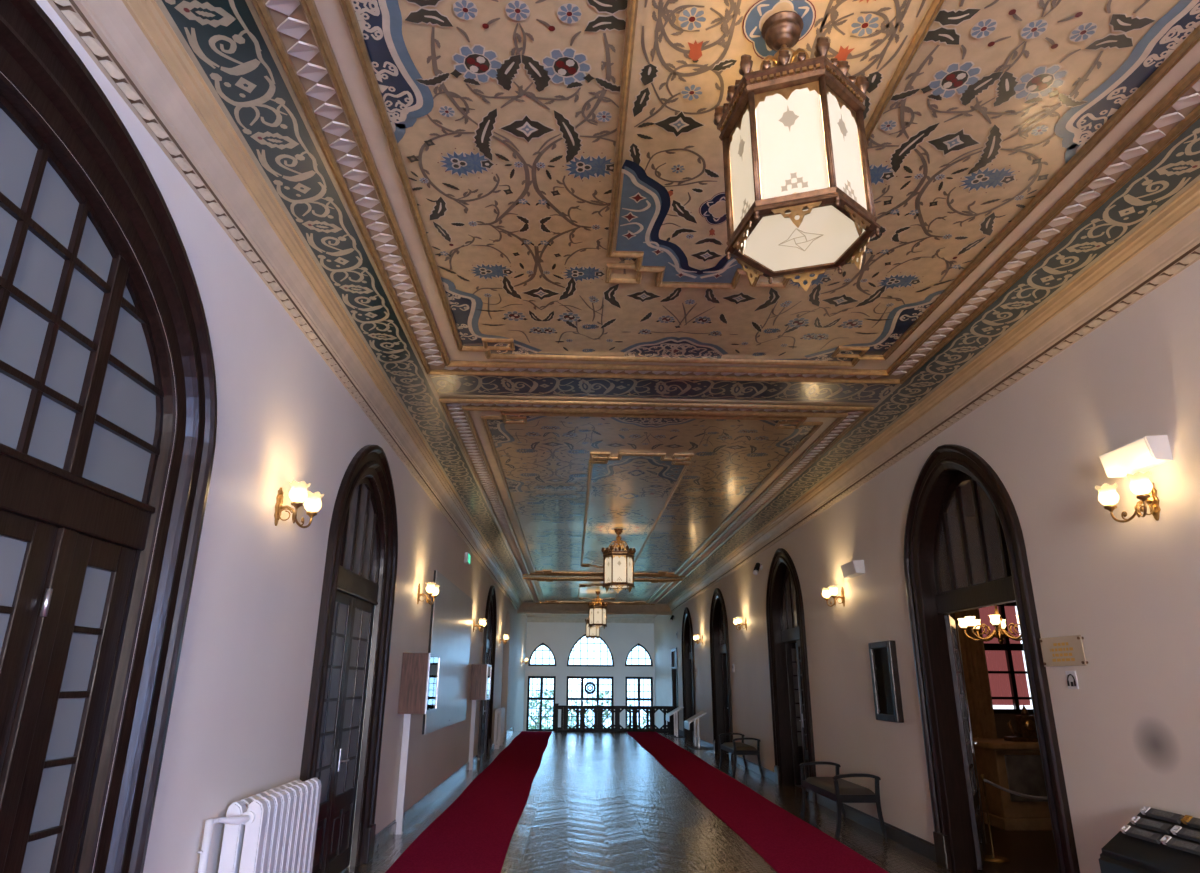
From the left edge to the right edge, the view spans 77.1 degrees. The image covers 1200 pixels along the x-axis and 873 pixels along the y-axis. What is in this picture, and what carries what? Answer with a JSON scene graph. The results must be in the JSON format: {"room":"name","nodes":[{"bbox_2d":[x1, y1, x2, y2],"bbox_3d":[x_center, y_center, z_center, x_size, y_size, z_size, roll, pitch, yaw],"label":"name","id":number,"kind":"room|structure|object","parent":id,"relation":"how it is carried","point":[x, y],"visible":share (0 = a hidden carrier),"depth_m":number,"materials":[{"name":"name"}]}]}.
{"room":"historic interior","nodes":[
{"label":"historic interior","id":0,"kind":"room"},
{"bbox_2d":[14,0,526,872],"bbox_3d":[-2.537,4.653,12.463,0.300,6.400,38.750,1,-18,-2],"label":"wall","id":1,"kind":"structure","parent":0,"point":[237,724],"depth_m":4.62,"materials":[{"name":"paint"}]},
{"bbox_2d":[0,0,216,872],"bbox_3d":[-1.984,0.344,2.021,0.185,3.765,3.318,1,-18,-2],"label":"door","id":2,"kind":"structure","parent":1,"relation":"in","point":[91,408],"depth_m":2.98,"materials":[{"name":"brown wood"}]},
{"bbox_2d":[47,0,522,610],"bbox_3d":[-2.150,0.846,10.451,0.205,0.278,32.550,1,-18,-2],"label":"crown molding","id":3,"kind":"structure","parent":1,"relation":"attached to","point":[133,44],"depth_m":3.93,"materials":[{"name":"brown paint"}]},
{"bbox_2d":[274,480,324,527],"bbox_3d":[-1.952,0.449,4.817,0.265,0.250,0.414,1,-18,-2],"label":"wall sconce","id":4,"kind":"object","parent":1,"relation":"attached to","point":[298,493],"visible":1,"depth_m":4.79,"materials":[{"name":"white glass"}]},
{"bbox_2d":[300,445,397,872],"bbox_3d":[-2.161,1.859,6.593,0.185,3.700,2.148,1,-18,-2],"label":"door","id":5,"kind":"structure","parent":1,"relation":"in","point":[360,547],"depth_m":6.74,"materials":[{"name":"brown wood"}]},
{"bbox_2d":[417,582,439,604],"bbox_3d":[-2.124,1.933,9.253,0.265,0.250,0.414,1,-18,-2],"label":"wall sconce","id":6,"kind":"object","parent":1,"relation":"attached to","point":[433,590],"visible":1,"depth_m":9.22,"materials":[{"name":"white glass"}]},
{"bbox_2d":[373,727,512,853],"bbox_3d":[-2.272,4.622,9.354,0.024,0.145,32.600,1,-18,-2],"label":"baseboard","id":7,"kind":"structure","parent":1,"relation":"attached to","point":[389,831],"depth_m":9.60,"materials":[{"name":"grey stone"}]},
{"bbox_2d":[422,570,472,734],"bbox_3d":[-2.320,3.426,11.836,0.048,2.090,3.954,1,-18,-2],"label":"board","id":8,"kind":"object","parent":1,"relation":"attached to","point":[451,610],"visible":1,"depth_m":11.49,"materials":[{"name":"silver metal"}]},
{"bbox_2d":[464,552,470,564],"bbox_3d":[-2.338,2.158,13.306,0.063,0.180,0.320,1,-18,-2],"label":"exit sign","id":9,"kind":"object","parent":1,"relation":"attached to","point":[467,555],"visible":1,"depth_m":13.18,"materials":[{"name":"green plastic"}]},
{"bbox_2d":[473,618,485,631],"bbox_3d":[-2.328,3.636,14.510,0.265,0.250,0.414,1,-18,-2],"label":"wall sconce","id":10,"kind":"object","parent":1,"relation":"attached to","point":[482,622],"visible":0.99,"depth_m":14.46,"materials":[{"name":"white glass"}]},
{"bbox_2d":[477,586,496,761],"bbox_3d":[-2.565,5.240,17.032,0.185,3.700,2.148,1,-18,-2],"label":"door","id":11,"kind":"structure","parent":1,"relation":"in","point":[489,641],"depth_m":17.43,"materials":[{"name":"brown wood"}]},
{"bbox_2d":[499,634,508,643],"bbox_3d":[-2.532,5.326,19.793,0.265,0.250,0.414,1,-18,-2],"label":"wall sconce","id":12,"kind":"object","parent":1,"relation":"attached to","point":[506,637],"visible":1,"depth_m":19.68,"materials":[{"name":"white glass"}]},
{"bbox_2d":[523,622,655,730],"bbox_3d":[-0.392,10.725,31.144,6.034,6.400,0.350,1,-18,-2],"label":"wall","id":13,"kind":"structure","parent":0,"point":[560,638],"depth_m":31.50,"materials":[{"name":"paint"}]},
{"bbox_2d":[526,676,555,730],"bbox_3d":[-2.416,10.957,30.948,1.150,2.130,0.070,1,-18,-2],"label":"window","id":14,"kind":"structure","parent":13,"relation":"in","point":[541,690],"depth_m":30.95,"materials":[{"name":"black wood"}]},
{"bbox_2d":[528,643,555,665],"bbox_3d":[-2.402,9.117,31.539,1.170,0.945,0.060,1,-18,-2],"label":"window","id":15,"kind":"structure","parent":13,"relation":"in","point":[541,644],"depth_m":31.48,"materials":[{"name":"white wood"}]},
{"bbox_2d":[566,676,612,724],"bbox_3d":[-0.416,10.984,30.987,1.940,2.130,0.127,1,-18,-2],"label":"window","id":16,"kind":"structure","parent":13,"relation":"in","point":[582,678],"depth_m":31.12,"materials":[{"name":"black wood"}]},
{"bbox_2d":[527,617,653,622],"bbox_3d":[-0.392,7.763,31.850,5.370,0.210,0.129,1,-18,-2],"label":"crown molding","id":17,"kind":"structure","parent":13,"relation":"attached to","point":[529,619],"depth_m":31.82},
{"bbox_2d":[567,634,613,666],"bbox_3d":[-0.392,8.922,31.680,1.970,1.440,0.060,1,-18,-2],"label":"window","id":18,"kind":"structure","parent":13,"relation":"in","point":[580,643],"depth_m":31.56,"materials":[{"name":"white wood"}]},
{"bbox_2d":[625,677,652,728],"bbox_3d":[1.611,11.029,31.081,1.140,2.130,0.070,1,-18,-2],"label":"window","id":19,"kind":"structure","parent":13,"relation":"in","point":[638,691],"depth_m":31.18,"materials":[{"name":"black wood"}]},
{"bbox_2d":[625,643,652,665],"bbox_3d":[1.625,9.175,31.676,1.170,0.935,0.060,1,-18,-2],"label":"window","id":20,"kind":"structure","parent":13,"relation":"in","point":[638,644],"depth_m":31.62,"materials":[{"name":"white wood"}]},
{"bbox_2d":[155,0,1199,617],"bbox_3d":[0.344,1.691,13.692,6.034,0.251,39.050,1,-18,-2],"label":"ceiling","id":21,"kind":"structure","parent":0,"point":[517,208],"depth_m":4.28,"materials":[{"name":"beige paint"}]},
{"bbox_2d":[585,618,599,639],"bbox_3d":[-0.272,7.105,28.403,0.604,1.084,0.532,1,-18,-2],"label":"hanging lantern","id":22,"kind":"object","parent":21,"relation":"hanging from","point":[594,632],"visible":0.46,"depth_m":28.17,"materials":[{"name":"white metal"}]},
{"bbox_2d":[517,602,671,614],"bbox_3d":[-0.171,5.969,26.103,5.370,0.342,0.680,1,-18,-2],"label":"beam","id":23,"kind":"structure","parent":21,"relation":"attached to","point":[526,607],"depth_m":25.99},
{"bbox_2d":[588,591,607,628],"bbox_3d":[-0.066,5.145,22.314,0.604,1.084,0.532,1,-18,-2],"label":"hanging lantern","id":24,"kind":"object","parent":21,"relation":"hanging from","point":[597,612],"visible":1,"depth_m":22.12,"materials":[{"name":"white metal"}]},
{"bbox_2d":[601,529,635,592],"bbox_3d":[0.323,2.143,13.045,0.604,1.084,0.532,1,-18,-2],"label":"hanging lantern","id":25,"kind":"object","parent":21,"relation":"hanging from","point":[618,566],"visible":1,"depth_m":12.86,"materials":[{"name":"white glass"}]},
{"bbox_2d":[713,11,880,291],"bbox_3d":[0.736,-1.146,2.893,0.604,1.084,0.532,16,-24,-40],"label":"lantern","id":26,"kind":"object","parent":21,"relation":"hanging from","point":[799,200],"visible":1,"depth_m":2.71,"materials":[{"name":"white glass"}]},
{"bbox_2d":[341,731,1058,872],"bbox_3d":[2.344,5.024,9.771,12.492,0.300,33.500,1,-18,-2],"label":"floor","id":27,"kind":"structure","parent":0,"point":[598,802],"depth_m":8.70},
{"bbox_2d":[197,778,321,872],"bbox_3d":[-1.958,2.567,4.338,0.205,0.965,1.326,1,-18,-2],"label":"radiator","id":28,"kind":"object","parent":27,"relation":"on","point":[274,830],"visible":1,"depth_m":4.26,"materials":[{"name":"white metal"}]},
{"bbox_2d":[395,653,440,833],"bbox_3d":[-2.078,3.431,8.496,0.312,1.885,0.700,1,-18,-2],"label":"display stand","id":29,"kind":"object","parent":27,"relation":"on","point":[419,681],"depth_m":8.38,"materials":[{"name":"brown wood"}]},
{"bbox_2d":[385,731,551,872],"bbox_3d":[-1.494,4.815,9.716,1.019,0.010,31.550,1,-18,-2],"label":"carpet runner","id":30,"kind":"object","parent":27,"relation":"on","point":[474,834],"visible":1,"depth_m":8.90,"materials":[{"name":"red carpet"}]},
{"bbox_2d":[469,664,491,769],"bbox_3d":[-2.306,5.337,14.381,0.312,1.885,0.700,1,-18,-2],"label":"display stand","id":31,"kind":"object","parent":27,"relation":"on","point":[480,687],"depth_m":14.26,"materials":[{"name":"brown wood"}]},
{"bbox_2d":[493,707,504,748],"bbox_3d":[-2.539,7.334,18.999,0.162,0.930,1.072,1,-18,-2],"label":"radiator","id":32,"kind":"object","parent":27,"relation":"on","point":[500,712],"visible":1,"depth_m":18.60,"materials":[{"name":"white metal"}]},
{"bbox_2d":[554,703,674,731],"bbox_3d":[0.481,9.344,25.035,4.013,0.870,0.150,1,-18,-2],"label":"balustrade","id":33,"kind":"object","parent":27,"relation":"on","point":[598,726],"visible":0.97,"depth_m":25.00,"materials":[{"name":"black wood"}]},
{"bbox_2d":[666,706,683,737],"bbox_3d":[2.290,8.673,22.918,0.485,0.866,0.750,1,-18,-2],"label":"stand","id":34,"kind":"object","parent":27,"relation":"on","point":[676,710],"visible":1,"depth_m":22.73,"materials":[{"name":"silver metal"}]},
{"bbox_2d":[684,711,707,748],"bbox_3d":[2.437,7.442,19.116,0.485,0.866,0.750,1,-18,-2],"label":"stand","id":35,"kind":"object","parent":27,"relation":"on","point":[697,716],"visible":1,"depth_m":18.96,"materials":[{"name":"silver metal"}]},
{"bbox_2d":[719,733,762,775],"bbox_3d":[2.624,5.966,14.184,0.557,0.643,1.350,1,-18,-2],"label":"armchair","id":36,"kind":"object","parent":27,"relation":"on","point":[735,748],"visible":1,"depth_m":13.66,"materials":[{"name":"black wood"}]},
{"bbox_2d":[627,732,888,872],"bbox_3d":[1.940,4.877,9.829,1.004,0.010,31.550,1,-18,-2],"label":"carpet runner","id":37,"kind":"object","parent":27,"relation":"on","point":[788,843],"visible":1,"depth_m":8.97,"materials":[{"name":"red carpet"}]},
{"bbox_2d":[799,761,886,837],"bbox_3d":[2.818,4.254,8.897,0.577,0.643,1.350,1,-18,-2],"label":"bench","id":38,"kind":"object","parent":27,"relation":"on","point":[839,790],"visible":1,"depth_m":8.39,"materials":[{"name":"black wood"}]},
{"bbox_2d":[973,738,1052,830],"bbox_3d":[5.237,4.204,9.170,1.280,0.930,0.860,1,-18,-2],"label":"reception counter","id":39,"kind":"object","parent":27,"relation":"on","point":[1014,766],"visible":0.38,"depth_m":8.84,"materials":[{"name":"brown wood"}]},
{"bbox_2d":[1004,705,1037,741],"bbox_3d":[5.255,3.530,9.284,0.520,0.420,0.200,1,-18,-2],"label":"mantel clock","id":40,"kind":"object","parent":39,"relation":"on","point":[1026,731],"visible":0.78,"depth_m":9.21,"materials":[{"name":"brown wood"}]},
{"bbox_2d":[1025,720,1034,729],"bbox_3d":[5.258,3.526,9.205,0.120,0.120,0.013,1,-18,-2],"label":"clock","id":41,"kind":"object","parent":40,"relation":"on","point":[1029,724],"depth_m":9.20,"materials":[{"name":"gold metal"}]},
{"bbox_2d":[980,774,1047,861],"bbox_3d":[4.457,3.732,7.442,1.651,0.750,0.268,3,-18,-9],"label":"stanchion","id":42,"kind":"object","parent":27,"relation":"on","point":[991,858],"visible":0.6,"depth_m":7.38,"materials":[{"name":"gold metal"}]},
{"bbox_2d":[1099,812,1199,872],"bbox_3d":[3.125,2.417,3.664,0.372,0.905,1.525,1,-18,-2],"label":"console","id":43,"kind":"object","parent":27,"relation":"on","point":[1124,853],"visible":0.52,"depth_m":4.16,"materials":[{"name":"black plastic"}]},
{"bbox_2d":[1120,824,1162,843],"bbox_3d":[3.076,2.257,4.280,0.056,0.052,0.282,1,-18,-2],"label":"handset","id":44,"kind":"object","parent":43,"relation":"on","point":[1149,836],"visible":1,"depth_m":4.26,"materials":[{"name":"grey plastic"}]},
{"bbox_2d":[1130,815,1172,833],"bbox_3d":[3.144,2.213,4.297,0.056,0.052,0.282,1,-18,-2],"label":"handset","id":45,"kind":"object","parent":43,"relation":"on","point":[1138,821],"visible":1,"depth_m":4.28,"materials":[{"name":"grey plastic"}]},
{"bbox_2d":[1139,806,1183,823],"bbox_3d":[3.217,2.166,4.315,0.056,0.052,0.282,1,-18,-2],"label":"handset","id":46,"kind":"object","parent":43,"relation":"on","point":[1149,812],"visible":1,"depth_m":4.30,"materials":[{"name":"grey plastic"}]},
{"bbox_2d":[1160,835,1199,854],"bbox_3d":[3.088,2.160,3.981,0.056,0.052,0.282,1,-18,-2],"label":"handset","id":47,"kind":"object","parent":43,"relation":"on","point":[1186,846],"visible":1,"depth_m":3.99,"materials":[{"name":"grey plastic"}]},
{"bbox_2d":[1170,825,1199,841],"bbox_3d":[3.156,2.116,3.998,0.056,0.052,0.282,1,-18,-2],"label":"handset","id":48,"kind":"object","parent":43,"relation":"on","point":[1181,832],"visible":1,"depth_m":4.04,"materials":[{"name":"grey plastic"}]},
{"bbox_2d":[1181,815,1199,828],"bbox_3d":[3.228,2.069,4.016,0.056,0.052,0.282,1,-18,-2],"label":"handset","id":49,"kind":"object","parent":43,"relation":"on","point":[1191,821],"visible":1,"depth_m":4.10,"materials":[{"name":"grey plastic"}]},
{"bbox_2d":[724,613,1033,737],"bbox_3d":[5.863,4.058,14.007,5.416,4.200,26.500,1,-18,-2],"label":"wall","id":50,"kind":"structure","parent":0,"point":[1001,719],"depth_m":10.94,"materials":[{"name":"red paint"}]},
{"bbox_2d":[954,608,996,737],"bbox_3d":[5.440,3.774,10.822,0.360,2.730,0.100,1,-18,-2],"label":"drape","id":51,"kind":"object","parent":50,"relation":"hanging from","point":[981,712],"visible":0.51,"depth_m":10.89,"materials":[{"name":"brown fabric"}]},
{"bbox_2d":[958,605,1021,644],"bbox_3d":[4.492,1.339,8.733,0.775,2.080,0.775,-3,-18,9],"label":"chandelier","id":52,"kind":"object","parent":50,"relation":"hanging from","point":[996,619],"visible":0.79,"depth_m":8.41,"materials":[{"name":"gold metal"}]},
{"bbox_2d":[979,602,1033,713],"bbox_3d":[6.399,3.302,11.290,1.610,1.590,0.230,1,-18,-2],"label":"window","id":53,"kind":"structure","parent":50,"relation":"in","point":[1006,664],"depth_m":11.20,"materials":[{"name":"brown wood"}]},
{"bbox_2d":[654,259,1199,872],"bbox_3d":[3.083,4.753,12.648,0.200,6.400,38.750,1,-18,-2],"label":"wall","id":54,"kind":"structure","parent":0,"point":[1128,737],"depth_m":5.29,"materials":[{"name":"paint"}]},
{"bbox_2d":[671,648,678,729],"bbox_3d":[2.593,8.435,25.085,0.230,2.660,1.340,1,-18,-2],"label":"door","id":55,"kind":"structure","parent":54,"relation":"in","point":[674,668],"depth_m":25.61,"materials":[{"name":"brown wood"}]},
{"bbox_2d":[681,607,695,742],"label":"door","id":56,"kind":"structure","parent":54,"relation":"in","point":[688,675],"depth_m":22.86,"materials":[{"name":"brown wood"}]},
{"bbox_2d":[693,634,702,643],"bbox_3d":[2.620,5.396,20.022,0.265,0.250,0.414,1,-18,-2],"label":"wall sconce","id":57,"kind":"object","parent":54,"relation":"attached to","point":[696,637],"visible":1,"depth_m":19.98,"materials":[{"name":"white glass"}]},
{"bbox_2d":[710,588,732,760],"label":"door","id":58,"kind":"structure","parent":54,"relation":"in","point":[719,636],"depth_m":18.08,"materials":[{"name":"brown wood"}]},
{"bbox_2d":[733,617,746,629],"bbox_3d":[2.814,3.741,15.043,0.265,0.250,0.414,1,-18,-2],"label":"wall sconce","id":59,"kind":"object","parent":54,"relation":"attached to","point":[737,621],"visible":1,"depth_m":15.02,"materials":[{"name":"white glass"}]},
{"bbox_2d":[753,563,761,574],"bbox_3d":[2.908,2.432,13.861,0.146,0.238,0.224,-12,-22,34],"label":"security camera","id":60,"kind":"object","parent":54,"relation":"attached to","point":[758,566],"visible":1,"depth_m":13.84,"materials":[{"name":"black plastic"}]},
{"bbox_2d":[766,548,816,802],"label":"door","id":61,"kind":"structure","parent":54,"relation":"in","point":[793,740],"depth_m":12.56,"materials":[{"name":"brown wood"}]},
{"bbox_2d":[678,729,935,861],"bbox_3d":[3.093,4.558,9.036,0.024,0.145,31.560,1,-18,-2],"label":"baseboard","id":62,"kind":"structure","parent":54,"relation":"attached to","point":[919,845],"depth_m":8.66,"materials":[{"name":"wood"}]},
{"bbox_2d":[821,585,844,606],"bbox_3d":[3.021,2.055,9.675,0.265,0.250,0.414,1,-18,-2],"label":"wall sconce","id":63,"kind":"object","parent":54,"relation":"attached to","point":[832,590],"visible":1,"depth_m":9.66,"materials":[{"name":"white glass"}]},
{"bbox_2d":[840,560,864,577],"bbox_3d":[3.083,1.620,9.209,0.138,0.160,0.440,1,-18,-2],"label":"wall speaker","id":64,"kind":"object","parent":54,"relation":"attached to","point":[852,569],"visible":1,"depth_m":9.07,"materials":[{"name":"white plastic"}]},
{"bbox_2d":[868,640,903,722],"bbox_3d":[3.127,2.679,8.257,0.075,0.830,0.590,1,-18,-2],"label":"frame","id":65,"kind":"object","parent":54,"relation":"attached to","point":[883,655],"visible":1,"depth_m":8.21,"materials":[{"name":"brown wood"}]},
{"bbox_2d":[668,180,1199,611],"bbox_3d":[3.015,0.938,10.621,0.205,0.278,32.550,1,-18,-2],"label":"crown molding","id":66,"kind":"structure","parent":54,"relation":"attached to","point":[1168,243],"depth_m":5.71,"materials":[{"name":"brown paint"}]},
{"bbox_2d":[904,444,1079,872],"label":"door","id":67,"kind":"structure","parent":54,"relation":"in","point":[965,549],"depth_m":7.00,"materials":[{"name":"brown wood"}]},
{"bbox_2d":[1040,635,1087,666],"bbox_3d":[3.265,1.516,5.316,0.034,0.200,0.470,1,-18,-2],"label":"plaque","id":68,"kind":"object","parent":54,"relation":"attached to","point":[1063,650],"visible":1,"depth_m":5.29,"materials":[{"name":"beige plastic"}]},
{"bbox_2d":[1065,671,1078,688],"bbox_3d":[3.275,1.691,5.233,0.014,0.120,0.110,1,-18,-2],"label":"sign","id":69,"kind":"object","parent":54,"relation":"attached to","point":[1072,682],"visible":1,"depth_m":5.22,"materials":[{"name":"white plastic"}]},
{"bbox_2d":[1095,471,1160,522],"bbox_3d":[3.220,0.381,4.524,0.265,0.250,0.414,1,-18,-2],"label":"wall sconce","id":70,"kind":"object","parent":54,"relation":"attached to","point":[1140,485],"visible":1,"depth_m":4.50,"materials":[{"name":"white glass"}]},
{"bbox_2d":[1099,435,1172,477],"bbox_3d":[3.262,0.126,4.603,0.138,0.155,0.410,1,-18,-2],"label":"wall speaker","id":71,"kind":"object","parent":54,"relation":"attached to","point":[1144,453],"visible":1,"depth_m":4.52,"materials":[{"name":"white plastic"}]},
{"bbox_3d":[-2.570,26.593,63.602,80.000,0.200,68.000,1,-18,-2],"label":"ground","id":72,"kind":"structure","parent":0,"visible":0},
{"bbox_2d":[528,686,575,728],"bbox_3d":[-3.102,15.220,37.556,4.237,5.387,4.200,1,-18,-2],"label":"tree","id":73,"kind":"object","parent":72,"relation":"on","point":[551,691],"visible":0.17,"depth_m":37.65,"materials":[{"name":"green plant"}]},
{"bbox_2d":[568,690,642,727],"bbox_3d":[0.039,16.933,42.361,4.910,5.134,4.917,1,-18,-2],"label":"tree","id":74,"kind":"object","parent":72,"relation":"on","point":[606,711],"visible":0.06,"depth_m":42.34,"materials":[{"name":"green plant"}]},
{"bbox_2d":[637,710,649,728],"bbox_3d":[3.681,15.714,38.198,3.861,4.937,3.930,1,-18,-2],"label":"tree","id":75,"kind":"object","parent":72,"relation":"on","point":[644,720],"visible":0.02,"depth_m":38.48,"materials":[{"name":"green plant"}]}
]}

